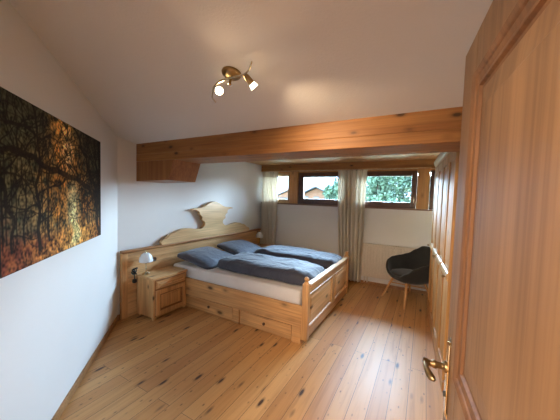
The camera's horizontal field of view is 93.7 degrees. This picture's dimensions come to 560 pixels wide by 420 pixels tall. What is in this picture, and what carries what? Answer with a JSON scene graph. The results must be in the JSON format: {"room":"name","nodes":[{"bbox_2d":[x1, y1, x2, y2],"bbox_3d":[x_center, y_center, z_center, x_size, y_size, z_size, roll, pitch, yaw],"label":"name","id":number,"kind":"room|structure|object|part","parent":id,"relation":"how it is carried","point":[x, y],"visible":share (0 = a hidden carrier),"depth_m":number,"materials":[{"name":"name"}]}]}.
{"room":"bedroom","nodes":[
{"label":"bedroom","id":0,"kind":"room"},
{"bbox_2d":[0,0,117,419],"bbox_3d":[-1.611,-0.051,1.910,0.120,2.950,3.100,1,3,-18],"label":"wall","id":1,"kind":"structure","parent":0,"point":[56,310],"depth_m":1.71,"materials":[{"name":"white paint"}]},
{"bbox_2d":[0,87,100,278],"bbox_3d":[-1.518,-0.164,1.863,0.021,0.891,1.390,1,3,-18],"label":"wall picture","id":2,"kind":"object","parent":1,"relation":"attached to","point":[50,169],"visible":1,"depth_m":1.54,"materials":[{"name":"fabric"}]},
{"bbox_2d":[51,315,118,419],"bbox_3d":[-1.566,1.396,1.934,0.016,0.060,2.750,1,3,-18],"label":"baseboard","id":3,"kind":"structure","parent":1,"relation":"attached to","point":[57,415],"depth_m":2.18,"materials":[{"name":"brown wood"}]},
{"bbox_2d":[117,136,262,314],"bbox_3d":[-1.214,-0.158,4.710,0.200,2.900,3.470,3,3,29],"label":"wall","id":4,"kind":"structure","parent":0,"point":[147,212],"depth_m":3.87,"materials":[{"name":"white paint"}]},
{"bbox_2d":[136,159,199,182],"bbox_3d":[-1.427,-0.479,3.360,0.700,0.247,0.413,3,3,29],"label":"trim","id":5,"kind":"structure","parent":4,"relation":"attached to","point":[159,171],"depth_m":3.20,"materials":[{"name":"brown wood"}]},
{"bbox_2d":[136,106,462,163],"bbox_3d":[0.033,-0.710,2.541,4.020,0.382,0.417,3,3,29],"label":"beam","id":6,"kind":"structure","parent":5,"relation":"on","point":[438,130],"depth_m":2.16,"materials":[{"name":"brown wood"}]},
{"bbox_2d":[9,0,492,143],"bbox_3d":[-0.620,-1.071,1.425,4.520,0.760,2.260,3,3,29],"label":"ceiling","id":7,"kind":"structure","parent":0,"point":[150,69],"depth_m":1.47,"materials":[{"name":"paint"}]},
{"bbox_2d":[211,61,257,102],"bbox_3d":[-0.309,-0.788,1.632,0.543,0.155,0.132,5,4,44],"label":"ceiling spotlight","id":8,"kind":"object","parent":7,"relation":"attached to","point":[229,73],"visible":1,"depth_m":1.59,"materials":[{"name":"gold metal"}]},
{"bbox_3d":[-0.382,-0.749,1.649,0.045,0.042,0.019,0,3,-23],"label":"bulb","id":9,"kind":"part","parent":8,"relation":"part of","materials":[{"name":"white glass"}]},
{"bbox_2d":[59,281,443,419],"bbox_3d":[-0.343,1.524,1.911,6.200,0.120,7.700,3,3,29],"label":"floor","id":10,"kind":"structure","parent":0,"point":[363,361],"depth_m":2.38,"materials":[{"name":"brown wood"}]},
{"bbox_2d":[136,266,187,320],"bbox_3d":[-1.547,1.081,3.485,0.378,0.531,0.524,3,3,29],"label":"nightstand","id":11,"kind":"object","parent":10,"relation":"on","point":[160,292],"visible":1,"depth_m":3.33,"materials":[{"name":"brown wood"}]},
{"bbox_2d":[131,267,137,282],"bbox_3d":[-1.832,0.819,3.305,0.042,0.195,0.081,3,3,29],"label":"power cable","id":12,"kind":"object","parent":11,"relation":"hanging from","point":[133,272],"visible":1,"depth_m":3.30,"materials":[{"name":"black plastic"}]},
{"bbox_2d":[139,251,152,274],"bbox_3d":[-1.705,0.665,3.340,0.166,0.303,0.166,3,3,29],"label":"bedside lamp","id":13,"kind":"object","parent":11,"relation":"on","point":[146,257],"visible":1,"depth_m":3.29,"materials":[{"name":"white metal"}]},
{"bbox_3d":[-1.703,0.599,3.337,0.166,0.117,0.166,3,3,29],"label":"lamp shade","id":14,"kind":"part","parent":13,"relation":"part of","materials":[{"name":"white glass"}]},
{"bbox_3d":[-1.402,0.918,3.399,0.028,0.098,0.440,3,3,29],"label":"drawer","id":15,"kind":"part","parent":11,"relation":"part of","materials":[{"name":"brown wood"}]},
{"bbox_3d":[-1.414,1.143,3.413,0.012,0.200,0.330,3,3,29],"label":"door panel","id":16,"kind":"part","parent":11,"relation":"part of","materials":[{"name":"brown wood"}]},
{"bbox_3d":[-1.413,1.143,3.412,0.020,0.313,0.444,3,3,29],"label":"cabinet door","id":17,"kind":"part","parent":11,"relation":"part of","materials":[{"name":"brown wood"}]},
{"bbox_3d":[-1.406,1.143,3.409,0.015,0.210,0.340,3,3,29],"label":"door moulding","id":18,"kind":"part","parent":11,"relation":"part of","materials":[{"name":"brown wood"}]},
{"bbox_2d":[120,201,348,343],"bbox_3d":[-0.249,0.633,4.002,2.220,1.450,3.050,3,3,29],"label":"double bed","id":19,"kind":"object","parent":10,"relation":"on","point":[321,294],"visible":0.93,"depth_m":3.34,"materials":[{"name":"brown wood"}]},
{"bbox_3d":[-1.214,0.892,4.546,0.032,0.820,3.030,3,3,29],"label":"headboard","id":20,"kind":"part","parent":19,"relation":"part of","materials":[{"name":"brown wood"}]},
{"bbox_3d":[-1.200,0.545,4.526,0.042,0.115,2.900,3,3,29],"label":"headboard rail","id":21,"kind":"part","parent":19,"relation":"part of","materials":[{"name":"brown wood"}]},
{"bbox_3d":[-0.970,1.273,3.475,0.882,0.160,0.017,3,3,29],"label":"drawer","id":22,"kind":"part","parent":19,"relation":"part of","materials":[{"name":"brown wood"}]},
{"bbox_3d":[-0.672,1.078,3.283,2.128,0.230,0.030,3,3,29],"label":"rail","id":23,"kind":"part","parent":19,"relation":"part of","materials":[{"name":"brown wood"}]},
{"bbox_2d":[174,251,325,304],"bbox_3d":[-0.288,0.904,4.003,2.036,0.215,1.580,3,3,29],"label":"mattress","id":24,"kind":"object","parent":19,"relation":"on","point":[292,293],"visible":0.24,"depth_m":3.19,"materials":[{"name":"white fabric"}]},
{"bbox_2d":[177,246,231,269],"bbox_3d":[-1.077,0.698,3.949,0.619,0.213,0.722,3,3,23],"label":"pillow","id":25,"kind":"object","parent":24,"relation":"on","point":[207,257],"visible":0.79,"depth_m":3.73,"materials":[{"name":"blue fabric"}]},
{"bbox_2d":[217,240,261,254],"bbox_3d":[-0.686,0.669,4.690,0.618,0.213,0.706,4,3,32],"label":"pillow","id":26,"kind":"object","parent":24,"relation":"on","point":[234,247],"visible":0.65,"depth_m":4.52,"materials":[{"name":"blue fabric"}]},
{"bbox_2d":[217,252,324,285],"bbox_3d":[-0.137,0.736,3.489,1.430,0.194,0.628,3,3,29],"label":"duvet","id":27,"kind":"object","parent":24,"relation":"on","point":[287,270],"visible":0.94,"depth_m":3.28,"materials":[{"name":"blue fabric"}]},
{"bbox_2d":[254,245,341,268],"bbox_3d":[0.270,0.715,4.174,1.394,0.191,0.589,3,3,28],"label":"duvet","id":28,"kind":"object","parent":24,"relation":"on","point":[324,259],"visible":0.72,"depth_m":3.98,"materials":[{"name":"blue fabric"}]},
{"bbox_3d":[-0.180,1.319,3.038,0.693,0.160,0.017,3,3,29],"label":"drawer","id":29,"kind":"part","parent":19,"relation":"part of","materials":[{"name":"brown wood"}]},
{"bbox_3d":[0.273,1.039,2.776,0.068,0.677,0.068,3,3,29],"label":"bed post","id":30,"kind":"part","parent":19,"relation":"part of","materials":[{"name":"brown wood"}]},
{"bbox_3d":[0.496,1.063,3.139,0.016,0.375,0.800,3,3,29],"label":"footboard panel","id":31,"kind":"part","parent":19,"relation":"part of","materials":[{"name":"brown wood"}]},
{"bbox_3d":[0.661,1.066,3.479,0.044,0.555,1.565,3,3,29],"label":"footboard rail","id":32,"kind":"part","parent":19,"relation":"part of","materials":[{"name":"brown wood"}]},
{"bbox_3d":[0.900,1.038,3.867,0.016,0.375,0.645,3,3,29],"label":"footboard panel","id":33,"kind":"part","parent":19,"relation":"part of","materials":[{"name":"brown wood"}]},
{"bbox_3d":[1.052,0.991,4.179,0.068,0.677,0.068,3,3,29],"label":"bed post","id":34,"kind":"part","parent":19,"relation":"part of","materials":[{"name":"brown wood"}]},
{"bbox_2d":[381,246,430,308],"bbox_3d":[2.047,1.001,4.093,0.655,0.855,0.711,1,3,-13],"label":"armchair","id":35,"kind":"object","parent":10,"relation":"on","point":[411,268],"visible":0.91,"depth_m":4.17,"materials":[{"name":"grey fabric"}]},
{"bbox_3d":[1.750,1.218,4.241,0.206,0.389,0.040,3,3,30],"label":"leg","id":36,"kind":"part","parent":35,"relation":"part of","materials":[{"name":"brown wood"}]},
{"bbox_2d":[390,269,411,275],"bbox_3d":[2.005,0.999,4.084,0.469,0.067,0.526,1,3,-13],"label":"seat cushion","id":37,"kind":"object","parent":35,"relation":"on","point":[397,272],"depth_m":4.11,"materials":[{"name":"grey fabric"}]},
{"bbox_3d":[1.839,1.241,3.856,0.040,0.389,0.206,4,4,34],"label":"leg","id":38,"kind":"part","parent":35,"relation":"part of","materials":[{"name":"brown wood"}]},
{"bbox_2d":[427,152,459,391],"bbox_3d":[1.976,0.430,2.802,0.598,2.112,1.780,3,3,26],"label":"wardrobe","id":39,"kind":"object","parent":10,"relation":"on","point":[446,164],"visible":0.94,"depth_m":2.51,"materials":[{"name":"brown wood"}]},
{"bbox_3d":[2.025,0.904,3.518,0.011,0.715,0.292,3,3,26],"label":"door panel","id":40,"kind":"part","parent":39,"relation":"part of","materials":[{"name":"brown wood"}]},
{"bbox_3d":[2.042,0.393,3.491,0.024,1.920,0.416,3,3,26],"label":"door","id":41,"kind":"part","parent":39,"relation":"part of","materials":[{"name":"brown wood"}]},
{"bbox_3d":[1.833,0.919,3.122,0.011,0.715,0.292,3,3,26],"label":"door panel","id":42,"kind":"part","parent":39,"relation":"part of","materials":[{"name":"brown wood"}]},
{"bbox_3d":[1.836,0.514,3.106,0.036,0.076,0.396,3,3,26],"label":"rail","id":43,"kind":"part","parent":39,"relation":"part of","materials":[{"name":"brown wood"}]},
{"bbox_3d":[2.052,-0.011,3.471,0.011,0.930,0.292,3,3,26],"label":"door panel","id":44,"kind":"part","parent":39,"relation":"part of","materials":[{"name":"brown wood"}]},
{"bbox_3d":[1.850,0.407,3.095,0.024,1.920,0.416,3,3,26],"label":"door","id":45,"kind":"part","parent":39,"relation":"part of","materials":[{"name":"brown wood"}]},
{"bbox_3d":[1.642,0.934,2.726,0.011,0.715,0.292,3,3,26],"label":"door panel","id":46,"kind":"part","parent":39,"relation":"part of","materials":[{"name":"brown wood"}]},
{"bbox_3d":[1.861,0.003,3.075,0.011,0.930,0.292,3,3,26],"label":"door panel","id":47,"kind":"part","parent":39,"relation":"part of","materials":[{"name":"brown wood"}]},
{"bbox_3d":[1.645,0.528,2.710,0.036,0.076,0.396,3,3,26],"label":"rail","id":48,"kind":"part","parent":39,"relation":"part of","materials":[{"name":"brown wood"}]},
{"bbox_3d":[1.659,0.422,2.699,0.024,1.920,0.416,3,3,26],"label":"door","id":49,"kind":"part","parent":39,"relation":"part of","materials":[{"name":"brown wood"}]},
{"bbox_3d":[2.018,-0.585,2.744,0.572,0.077,1.780,3,3,26],"label":"cornice","id":50,"kind":"part","parent":39,"relation":"part of","materials":[{"name":"brown wood"}]},
{"bbox_3d":[1.451,0.948,2.330,0.011,0.715,0.292,3,3,26],"label":"door panel","id":51,"kind":"part","parent":39,"relation":"part of","materials":[{"name":"brown wood"}]},
{"bbox_3d":[1.670,0.018,2.679,0.011,0.930,0.292,3,3,26],"label":"door panel","id":52,"kind":"part","parent":39,"relation":"part of","materials":[{"name":"brown wood"}]},
{"bbox_3d":[1.453,0.543,2.314,0.036,0.076,0.396,3,3,26],"label":"rail","id":53,"kind":"part","parent":39,"relation":"part of","materials":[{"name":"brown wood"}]},
{"bbox_3d":[1.467,0.437,2.303,0.024,1.920,0.416,3,3,26],"label":"door","id":54,"kind":"part","parent":39,"relation":"part of","materials":[{"name":"brown wood"}]},
{"bbox_3d":[1.478,0.032,2.283,0.011,0.930,0.292,3,3,26],"label":"door panel","id":55,"kind":"part","parent":39,"relation":"part of","materials":[{"name":"brown wood"}]},
{"bbox_2d":[422,0,559,419],"bbox_3d":[0.317,0.558,0.413,0.110,1.987,0.900,3,3,24],"label":"door","id":56,"kind":"structure","parent":10,"relation":"on","point":[502,362],"depth_m":0.41,"materials":[{"name":"brown wood"}]},
{"bbox_3d":[0.452,0.463,0.762,0.066,0.034,0.091,3,3,24],"label":"handle lever","id":57,"kind":"part","parent":56,"relation":"part of","materials":[{"name":"gold metal"}]},
{"bbox_3d":[0.496,0.496,0.775,0.012,0.246,0.036,3,3,24],"label":"handle plate","id":58,"kind":"part","parent":56,"relation":"part of","materials":[{"name":"gold metal"}]},
{"bbox_3d":[0.346,0.066,0.381,0.008,0.678,0.518,3,3,24],"label":"panel","id":59,"kind":"part","parent":56,"relation":"part of","materials":[{"name":"brown wood"}]},
{"bbox_3d":[-0.458,1.013,5.447,0.378,0.531,0.524,3,3,29],"label":"nightstand","id":60,"kind":"object","parent":10,"relation":"on","visible":0},
{"bbox_2d":[256,231,262,244],"bbox_3d":[-0.433,0.588,5.579,0.166,0.303,0.166,3,3,29],"label":"bedside lamp","id":61,"kind":"object","parent":60,"relation":"on","point":[259,234],"visible":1,"depth_m":5.53,"materials":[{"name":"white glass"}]},
{"bbox_3d":[-0.431,0.522,5.575,0.166,0.117,0.166,3,3,29],"label":"lamp shade","id":62,"kind":"part","parent":61,"relation":"part of","materials":[{"name":"white glass"}]},
{"bbox_2d":[249,153,439,164],"bbox_3d":[0.692,-0.877,3.714,4.020,0.048,2.798,3,3,29],"label":"ceiling","id":63,"kind":"structure","parent":0,"point":[419,156],"depth_m":4.56,"materials":[{"name":"white paint"}]},
{"bbox_2d":[262,168,432,290],"bbox_3d":[1.403,0.101,5.103,4.020,2.500,0.260,3,3,29],"label":"wall","id":64,"kind":"structure","parent":0,"point":[302,226],"depth_m":5.12,"materials":[{"name":"white paint"}]},
{"bbox_2d":[277,173,289,202],"bbox_3d":[-0.052,-0.484,5.792,0.650,0.646,0.112,3,3,29],"label":"window","id":65,"kind":"structure","parent":64,"relation":"in","point":[279,174],"depth_m":5.63,"materials":[{"name":"brown wood"}]},
{"bbox_2d":[298,172,337,204],"bbox_3d":[0.856,-0.431,5.289,1.030,0.646,0.112,3,3,29],"label":"window","id":66,"kind":"structure","parent":64,"relation":"in","point":[301,191],"depth_m":5.34,"materials":[{"name":"brown wood"}]},
{"bbox_2d":[261,202,432,210],"bbox_3d":[1.376,-0.066,5.052,3.995,0.027,0.245,3,3,29],"label":"window sill","id":67,"kind":"structure","parent":64,"relation":"attached to","point":[261,202],"depth_m":4.72,"materials":[{"name":"brown wood"}]},
{"bbox_2d":[261,159,435,208],"bbox_3d":[1.378,-0.488,4.996,4.020,0.820,0.315,3,3,29],"label":"window","id":68,"kind":"structure","parent":64,"relation":"in","point":[412,205],"depth_m":4.64,"materials":[{"name":"brown wood"}]},
{"bbox_2d":[261,172,277,244],"bbox_3d":[-0.246,0.192,5.777,0.417,2.050,0.100,3,3,29],"label":"curtain","id":69,"kind":"object","parent":68,"relation":"hanging from","point":[270,179],"visible":0.77,"depth_m":5.74,"materials":[{"name":"beige fabric"}]},
{"bbox_3d":[1.016,-0.770,5.024,3.270,0.013,0.030,3,3,29],"label":"curtain rail","id":70,"kind":"part","parent":68,"relation":"part of","materials":[{"name":"brown wood"}]},
{"bbox_2d":[338,170,367,281],"bbox_3d":[1.306,0.286,4.894,0.562,2.055,0.099,3,3,29],"label":"curtain","id":71,"kind":"object","parent":68,"relation":"hanging from","point":[351,183],"visible":0.89,"depth_m":4.86,"materials":[{"name":"beige fabric"}]},
{"bbox_2d":[278,168,435,172],"bbox_3d":[1.392,-0.742,5.045,3.890,0.032,0.200,3,3,29],"label":"lintel","id":72,"kind":"object","parent":64,"relation":"attached to","point":[431,168],"depth_m":4.71,"materials":[{"name":"brown wood"}]},
{"bbox_2d":[348,280,427,294],"bbox_3d":[1.288,1.324,5.052,3.966,0.055,0.014,3,3,29],"label":"baseboard","id":73,"kind":"structure","parent":64,"relation":"attached to","point":[361,281],"depth_m":4.65,"materials":[{"name":"brown wood"}]},
{"bbox_2d":[361,243,423,285],"bbox_3d":[1.976,0.985,4.597,1.048,0.719,0.111,3,3,29],"label":"radiator","id":74,"kind":"object","parent":64,"relation":"attached to","point":[374,256],"visible":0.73,"depth_m":4.67,"materials":[{"name":"beige metal"}]},
{"bbox_2d":[363,243,416,248],"bbox_3d":[1.977,0.631,4.563,1.044,0.010,0.074,3,3,29],"label":"grille","id":75,"kind":"object","parent":74,"relation":"attached to","point":[364,244],"depth_m":4.61,"materials":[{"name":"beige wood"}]},
{"bbox_2d":[429,170,434,208],"bbox_3d":[2.777,-0.319,4.227,0.635,0.646,0.112,3,3,29],"label":"window","id":76,"kind":"structure","parent":64,"relation":"in","point":[432,179],"depth_m":4.32,"materials":[{"name":"brown wood"}]},
{"label":"outside","id":77,"kind":"structure","parent":0,"visible":0},
{"bbox_3d":[32.530,0.891,96.639,310.000,0.200,189.600,3,3,29],"label":"ground","id":78,"kind":"structure","parent":77,"visible":0},
{"bbox_2d":[278,190,287,198],"bbox_3d":[4.324,-2.037,68.405,10.400,6.850,9.300,3,3,23],"label":"house","id":79,"kind":"structure","parent":78,"relation":"on","point":[283,195],"depth_m":65.42,"materials":[{"name":"brown wood"}]},
{"bbox_2d":[304,186,327,198],"bbox_3d":[6.855,-1.145,44.497,7.644,5.474,8.424,3,3,20],"label":"chalet","id":80,"kind":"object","parent":78,"relation":"on","point":[315,192],"visible":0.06,"depth_m":41.38,"materials":[{"name":"brown wood"}]},
{"bbox_2d":[322,180,337,199],"bbox_3d":[5.432,0.316,24.622,3.293,6.720,3.336,3,3,29],"label":"leafy tree","id":81,"kind":"object","parent":78,"relation":"on","point":[330,192],"visible":0.14,"depth_m":24.72,"materials":[{"name":"green plant"}]},
{"bbox_2d":[365,176,403,201],"bbox_3d":[8.669,-0.316,23.796,4.695,8.260,4.689,3,3,29],"label":"leafy tree","id":82,"kind":"object","parent":78,"relation":"on","point":[378,189],"visible":0.34,"depth_m":22.94,"materials":[{"name":"green plant"}]},
{"bbox_2d":[385,176,417,202],"bbox_3d":[12.806,-0.506,29.299,5.264,8.324,4.504,3,3,29],"label":"leafy tree","id":83,"kind":"object","parent":78,"relation":"on","point":[403,191],"visible":0.2,"depth_m":27.61,"materials":[{"name":"green plant"}]},
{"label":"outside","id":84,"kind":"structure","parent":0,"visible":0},
{"bbox_2d":[278,176,410,201],"bbox_3d":[52.816,-11.666,139.638,302.600,21.875,66.000,3,3,29],"label":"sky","id":85,"kind":"structure","parent":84,"point":[310,182],"depth_m":165.30,"materials":[{"name":"white"}]}
]}

